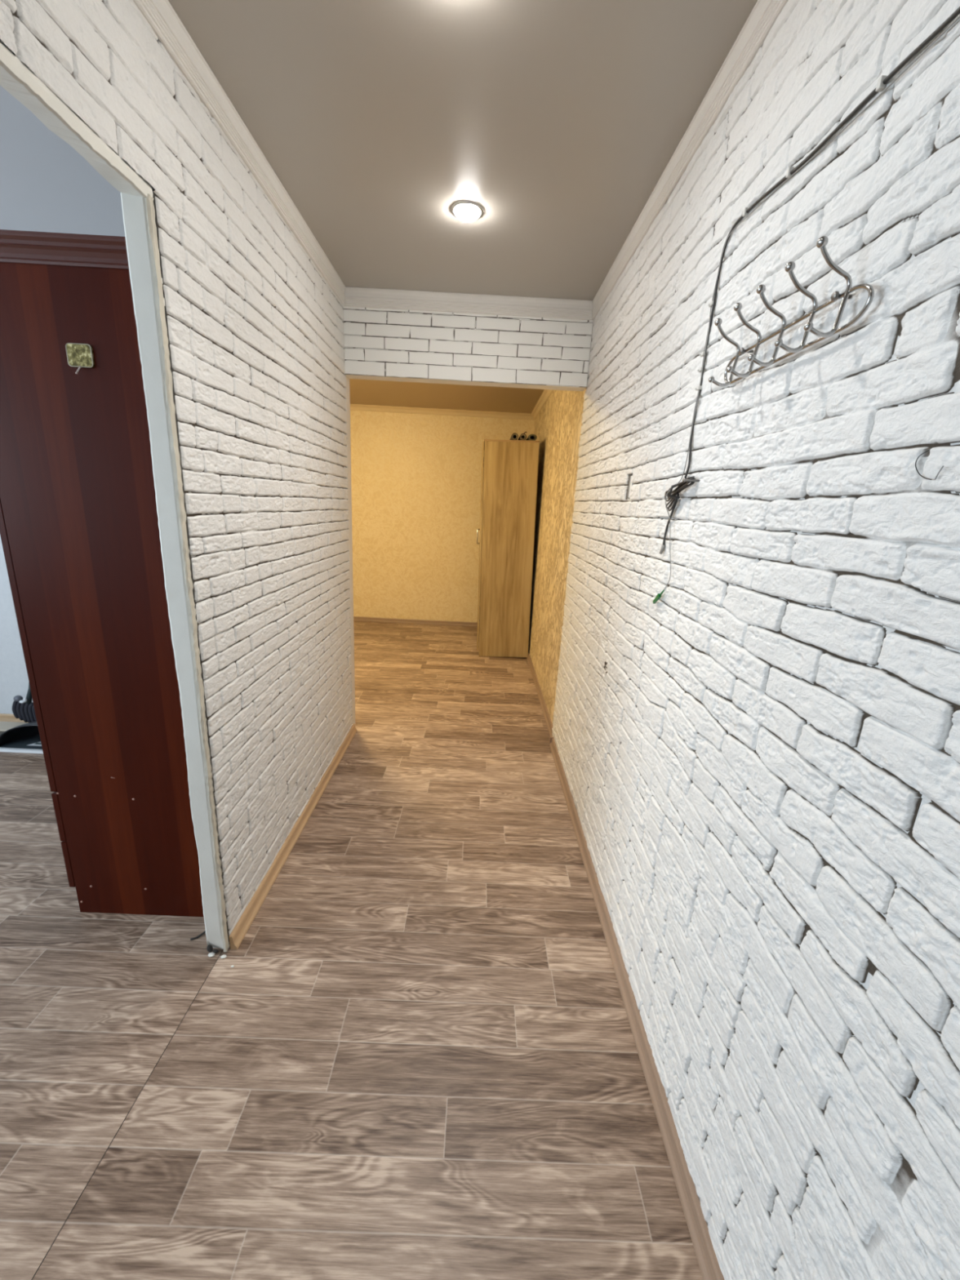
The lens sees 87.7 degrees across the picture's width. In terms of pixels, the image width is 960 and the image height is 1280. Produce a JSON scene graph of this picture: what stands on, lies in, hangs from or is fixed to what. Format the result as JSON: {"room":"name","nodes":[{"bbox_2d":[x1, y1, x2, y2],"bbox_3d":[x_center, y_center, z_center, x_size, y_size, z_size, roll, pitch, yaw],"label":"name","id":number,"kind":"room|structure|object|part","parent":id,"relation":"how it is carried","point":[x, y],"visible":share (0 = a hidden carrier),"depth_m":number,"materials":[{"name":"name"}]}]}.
{"room":"apartment hallway","nodes":[
{"label":"apartment hallway","id":0,"kind":"room"},
{"bbox_2d":[0,0,355,947],"bbox_3d":[-0.795,-0.151,1.224,0.070,2.500,3.640,3,15,-1],"label":"wall","id":1,"kind":"structure","parent":0,"point":[256,331],"depth_m":1.60,"materials":[{"name":"white brick"}]},
{"bbox_2d":[0,41,152,197],"bbox_3d":[-0.759,-0.738,0.178,0.066,0.034,1.928,3,15,-1],"label":"trim","id":2,"kind":"structure","parent":1,"relation":"attached to","point":[15,77],"depth_m":0.89,"materials":[{"name":"paint"}]},
{"bbox_2d":[120,192,223,949],"bbox_3d":[-0.812,0.017,1.375,0.065,2.072,0.028,3,15,-1],"label":"trim","id":3,"kind":"structure","parent":1,"relation":"attached to","point":[134,210],"depth_m":1.29,"materials":[{"name":"paint"}]},
{"bbox_2d":[144,189,229,951],"bbox_3d":[-0.782,0.018,1.374,0.013,2.072,0.025,3,15,-1],"label":"trim","id":4,"kind":"structure","parent":1,"relation":"attached to","point":[150,211],"depth_m":1.29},
{"bbox_2d":[206,944,218,952],"bbox_3d":[-0.874,1.010,1.634,0.038,0.030,0.010,3,15,-1],"label":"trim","id":5,"kind":"structure","parent":1,"relation":"attached to","point":[209,948],"depth_m":1.63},
{"bbox_2d":[133,0,345,306],"bbox_3d":[-0.696,-1.301,0.861,0.018,0.084,3.540,3,15,-1],"label":"trim","id":6,"kind":"structure","parent":1,"relation":"attached to","point":[163,20],"depth_m":1.38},
{"bbox_2d":[229,723,357,949],"bbox_3d":[-0.814,0.784,2.454,0.024,0.052,1.664,3,15,-1],"label":"baseboard","id":7,"kind":"structure","parent":1,"relation":"attached to","point":[239,931],"depth_m":2.06,"materials":[{"name":"brown wood"}]},
{"bbox_2d":[0,306,593,714],"bbox_3d":[-1.935,-0.664,2.900,4.938,2.501,0.140,3,15,-1],"label":"wall","id":8,"kind":"structure","parent":0,"point":[388,344],"depth_m":2.64,"materials":[{"name":"white brick"}]},
{"bbox_2d":[0,713,24,722],"bbox_3d":[-2.626,0.507,3.132,3.478,0.052,0.024,3,15,-1],"label":"baseboard","id":9,"kind":"structure","parent":8,"relation":"attached to","point":[3,717],"depth_m":3.13,"materials":[{"name":"brown wood"}]},
{"bbox_2d":[344,286,593,319],"bbox_3d":[-0.056,-1.730,2.569,1.294,0.084,0.018,3,15,-1],"label":"trim","id":10,"kind":"structure","parent":8,"relation":"attached to","point":[378,298],"depth_m":2.57,"materials":[{"name":"white plastic"}]},
{"bbox_2d":[0,621,702,1279],"bbox_3d":[-1.901,0.773,2.620,5.138,0.120,7.850,3,15,-1],"label":"floor","id":11,"kind":"structure","parent":0,"point":[417,1058],"depth_m":1.38,"materials":[{"name":"brown laminate"}]},
{"bbox_2d":[0,721,28,734],"bbox_3d":[-2.890,0.533,2.979,0.310,0.056,0.105,3,15,-1],"label":"board","id":12,"kind":"object","parent":11,"relation":"on","point":[4,726],"visible":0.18,"depth_m":2.98,"materials":[{"name":"white"}]},
{"bbox_2d":[0,721,43,753],"bbox_3d":[-2.463,0.523,2.903,0.540,0.157,0.275,3,15,-1],"label":"hood","id":13,"kind":"object","parent":11,"relation":"on","point":[24,738],"visible":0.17,"depth_m":2.87,"materials":[{"name":"black plastic"}]},
{"bbox_2d":[12,681,36,722],"bbox_3d":[-2.741,0.376,3.027,0.180,0.374,0.057,3,15,-1],"label":"duster","id":14,"kind":"object","parent":11,"relation":"on","point":[22,709],"visible":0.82,"depth_m":3.02,"materials":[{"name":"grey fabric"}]},
{"bbox_3d":[-2.791,0.354,3.021,0.048,0.038,0.038,3,15,-1],"label":"knob","id":15,"kind":"part","parent":14,"relation":"part of","materials":[{"name":"grey plastic"}]},
{"bbox_3d":[-2.715,0.289,3.010,0.068,0.196,0.032,-2,16,-19],"label":"handle","id":16,"kind":"part","parent":14,"relation":"part of","materials":[{"name":"grey plastic"}]},
{"bbox_2d":[0,229,204,917],"bbox_3d":[-1.134,-0.131,1.943,0.562,2.052,0.945,3,15,-1],"label":"wardrobe","id":17,"kind":"object","parent":11,"relation":"on","point":[79,530],"visible":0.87,"depth_m":1.46,"materials":[{"name":"brown wood"}]},
{"bbox_3d":[-1.369,-0.283,1.668,0.020,1.505,0.448,3,15,-1],"label":"door","id":18,"kind":"part","parent":17,"relation":"part of","materials":[{"name":"brown wood"}]},
{"bbox_3d":[-1.411,0.479,2.108,0.020,0.182,0.901,3,15,-1],"label":"drawer","id":19,"kind":"part","parent":17,"relation":"part of","materials":[{"name":"brown wood"}]},
{"bbox_3d":[-1.082,-1.090,1.683,0.556,0.062,0.945,3,15,-1],"label":"cornice","id":20,"kind":"part","parent":17,"relation":"part of","materials":[{"name":"brown wood"}]},
{"bbox_3d":[-1.420,0.658,2.157,0.020,0.182,0.901,3,15,-1],"label":"drawer","id":21,"kind":"part","parent":17,"relation":"part of","materials":[{"name":"brown wood"}]},
{"bbox_2d":[65,342,94,373],"bbox_3d":[-1.045,-0.732,1.301,0.066,0.076,0.022,3,15,-1],"label":"wall hook","id":22,"kind":"object","parent":17,"relation":"attached to","point":[78,355],"visible":1,"depth_m":1.30,"materials":[{"name":"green metal"}]},
{"bbox_2d":[190,930,205,940],"bbox_3d":[-0.951,1.002,1.709,0.016,0.007,0.075,12,18,32],"label":"loose cable","id":23,"kind":"object","parent":11,"relation":"on","point":[204,931],"visible":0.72,"depth_m":1.69,"materials":[{"name":"black rubber"}]},
{"bbox_2d":[208,952,214,956],"bbox_3d":[-0.876,1.027,1.631,0.020,0.008,0.017,-2,16,-17],"label":"crumb","id":24,"kind":"object","parent":11,"relation":"on","point":[211,954],"visible":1,"depth_m":1.63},
{"bbox_2d":[476,439,539,657],"bbox_3d":[0.236,-0.915,5.118,0.541,2.028,0.804,1,15,0],"label":"tall cabinet","id":25,"kind":"object","parent":11,"relation":"on","point":[509,468],"visible":1,"depth_m":4.71,"materials":[{"name":"laminate"}]},
{"bbox_3d":[0.002,-0.891,4.918,0.018,1.943,0.398,1,15,0],"label":"door","id":26,"kind":"part","parent":25,"relation":"part of","materials":[{"name":"brown wood"}]},
{"bbox_3d":[0.260,-1.009,5.499,0.490,2.012,0.016,1,15,0],"label":"panel","id":27,"kind":"part","parent":25,"relation":"part of","materials":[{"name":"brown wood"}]},
{"bbox_3d":[0.285,-1.885,4.856,0.496,0.016,0.804,1,15,0],"label":"panel","id":28,"kind":"part","parent":25,"relation":"part of","materials":[{"name":"brown wood"}]},
{"bbox_2d":[509,432,518,439],"bbox_3d":[0.313,-1.915,4.817,0.062,0.062,0.700,3,15,-1],"label":"paper roll","id":29,"kind":"object","parent":25,"relation":"on","point":[514,436],"visible":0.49,"depth_m":4.49,"materials":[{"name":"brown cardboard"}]},
{"bbox_2d":[517,431,527,439],"bbox_3d":[0.390,-1.917,4.803,0.063,0.077,0.685,3,15,-1],"label":"paper roll","id":30,"kind":"object","parent":25,"relation":"on","point":[522,437],"visible":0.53,"depth_m":4.49,"materials":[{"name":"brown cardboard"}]},
{"bbox_2d":[525,434,537,440],"bbox_3d":[0.473,-1.905,4.804,0.080,0.058,0.650,3,15,-1],"label":"paper roll","id":31,"kind":"object","parent":25,"relation":"on","point":[531,437],"visible":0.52,"depth_m":4.50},
{"bbox_2d":[0,0,757,413],"bbox_3d":[-1.812,-1.729,1.943,5.058,0.135,7.650,3,15,-1],"label":"ceiling","id":32,"kind":"structure","parent":0,"point":[561,120],"depth_m":1.46,"materials":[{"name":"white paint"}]},
{"bbox_2d":[451,200,483,222],"bbox_3d":[-0.047,-1.559,1.831,0.117,0.026,0.117,3,15,-1],"label":"recessed light","id":33,"kind":"object","parent":32,"relation":"in","point":[464,211],"visible":1,"depth_m":1.81,"materials":[{"name":"silver metal"}]},
{"bbox_3d":[-0.047,-1.559,1.831,0.094,0.025,0.094,3,15,-1],"label":"glass","id":34,"kind":"part","parent":33,"relation":"part of","materials":[{"name":"white glass"}]},
{"bbox_2d":[350,409,534,622],"bbox_3d":[-1.423,-1.440,5.931,4.158,2.465,0.100,3,15,-1],"label":"wall","id":35,"kind":"structure","parent":0,"point":[415,478],"depth_m":5.86,"materials":[{"name":"beige paper"}]},
{"bbox_2d":[353,616,477,626],"bbox_3d":[-1.482,-0.260,6.186,3.960,0.052,0.024,3,15,-1],"label":"baseboard","id":36,"kind":"structure","parent":35,"relation":"attached to","point":[355,618],"depth_m":6.19,"materials":[{"name":"brown wood"}]},
{"bbox_2d":[350,404,533,419],"bbox_3d":[-1.362,-2.581,5.544,3.960,0.056,0.052,3,15,-1],"label":"trim","id":37,"kind":"structure","parent":35,"relation":"attached to","point":[353,406],"depth_m":5.56,"materials":[{"name":"white plastic"}]},
{"bbox_2d":[528,0,959,1279],"bbox_3d":[0.588,-0.484,2.717,0.125,2.500,6.600,3,15,-1],"label":"wall","id":38,"kind":"structure","parent":0,"point":[760,758],"depth_m":0.85,"materials":[{"name":"white brick"}]},
{"bbox_2d":[526,650,552,737],"bbox_3d":[0.481,0.234,4.735,0.024,0.052,3.080,3,15,-1],"label":"baseboard","id":39,"kind":"structure","parent":38,"relation":"attached to","point":[547,717],"depth_m":3.91,"materials":[{"name":"brown wood"}]},
{"bbox_2d":[531,389,553,419],"bbox_3d":[0.588,-2.100,4.139,0.052,0.056,3.010,3,15,-1],"label":"trim","id":40,"kind":"structure","parent":38,"relation":"attached to","point":[546,393],"depth_m":4.77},
{"bbox_2d":[626,474,633,498],"bbox_3d":[0.550,-0.559,1.821,0.010,0.085,0.037,3,15,-1],"label":"junction slot","id":41,"kind":"object","parent":38,"relation":"attached to","point":[630,484],"visible":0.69,"depth_m":1.83,"materials":[{"name":"white plastic"}]},
{"bbox_2d":[549,737,724,1279],"bbox_3d":[0.457,1.102,1.525,0.024,0.052,3.470,3,15,-1],"label":"baseboard","id":42,"kind":"structure","parent":38,"relation":"attached to","point":[707,1260],"depth_m":1.31,"materials":[{"name":"brown wood"}]},
{"bbox_2d":[591,0,788,319],"bbox_3d":[0.581,-1.246,0.900,0.018,0.084,3.490,3,15,-1],"label":"trim","id":43,"kind":"structure","parent":38,"relation":"attached to","point":[764,14],"depth_m":1.30,"materials":[{"name":"white plastic"}]},
{"bbox_2d":[682,477,700,482],"bbox_3d":[0.528,-0.396,1.239,0.048,0.012,0.012,3,15,-1],"label":"peg","id":44,"kind":"object","parent":38,"relation":"attached to","point":[684,479],"visible":0.99,"depth_m":1.24,"materials":[{"name":"grey metal"}]},
{"bbox_2d":[694,386,702,391],"bbox_3d":[0.547,-0.631,1.253,0.011,0.008,0.018,3,15,-1],"label":"clip","id":45,"kind":"object","parent":38,"relation":"attached to","point":[697,388],"visible":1,"depth_m":1.25,"materials":[{"name":"white plastic"}]},
{"bbox_2d":[707,300,713,306],"bbox_3d":[0.556,-0.807,1.201,0.011,0.008,0.018,3,15,-1],"label":"clip","id":46,"kind":"object","parent":38,"relation":"attached to","point":[711,303],"visible":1,"depth_m":1.20,"materials":[{"name":"white plastic"}]},
{"bbox_2d":[708,235,874,386],"bbox_3d":[0.517,-0.556,0.885,0.074,0.127,0.429,3,15,-1],"label":"coat rack","id":47,"kind":"object","parent":38,"relation":"attached to","point":[822,242],"visible":1,"depth_m":0.81,"materials":[{"name":"silver metal"}]},
{"bbox_3d":[0.539,-0.528,0.893,0.006,0.055,0.429,3,15,-1],"label":"rail","id":48,"kind":"part","parent":47,"relation":"part of","materials":[{"name":"silver metal"}]},
{"bbox_2d":[653,15,959,604],"bbox_3d":[0.539,-0.281,0.449,0.035,0.876,1.915,3,15,-1],"label":"cable","id":49,"kind":"object","parent":38,"relation":"attached to","point":[658,597],"visible":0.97,"depth_m":0.97,"materials":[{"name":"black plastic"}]},
{"bbox_2d":[659,6,959,554],"bbox_3d":[0.533,-0.359,0.436,0.038,0.744,1.931,3,15,-1],"label":"cable","id":50,"kind":"object","parent":38,"relation":"attached to","point":[681,486],"visible":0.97,"depth_m":0.97,"materials":[{"name":"black rubber"}]},
{"bbox_2d":[699,351,704,356],"bbox_3d":[0.551,-0.707,1.236,0.011,0.008,0.018,3,15,-1],"label":"clip","id":51,"kind":"object","parent":50,"relation":"attached to","point":[702,353],"visible":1,"depth_m":1.23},
{"bbox_2d":[742,207,748,217],"bbox_3d":[0.564,-0.908,1.061,0.008,0.014,0.008,3,15,-1],"label":"clip","id":52,"kind":"object","parent":50,"relation":"attached to","point":[744,213],"visible":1,"depth_m":1.06,"materials":[{"name":"white plastic"}]},
{"bbox_2d":[786,166,793,177],"bbox_3d":[0.563,-0.850,0.909,0.008,0.014,0.008,3,15,-1],"label":"clip","id":53,"kind":"object","parent":50,"relation":"attached to","point":[789,169],"visible":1,"depth_m":0.91,"materials":[{"name":"white plastic"}]},
{"bbox_2d":[875,75,887,91],"bbox_3d":[0.562,-0.779,0.700,0.008,0.014,0.008,3,15,-1],"label":"clip","id":54,"kind":"object","parent":50,"relation":"attached to","point":[880,86],"visible":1,"depth_m":0.70,"materials":[{"name":"white plastic"}]},
{"bbox_2d":[915,448,943,479],"bbox_3d":[0.541,-0.210,0.596,0.012,0.038,0.042,3,15,-1],"label":"wire","id":55,"kind":"object","parent":38,"relation":"attached to","point":[931,448],"visible":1,"depth_m":0.61,"materials":[{"name":"silver metal"}]}
]}

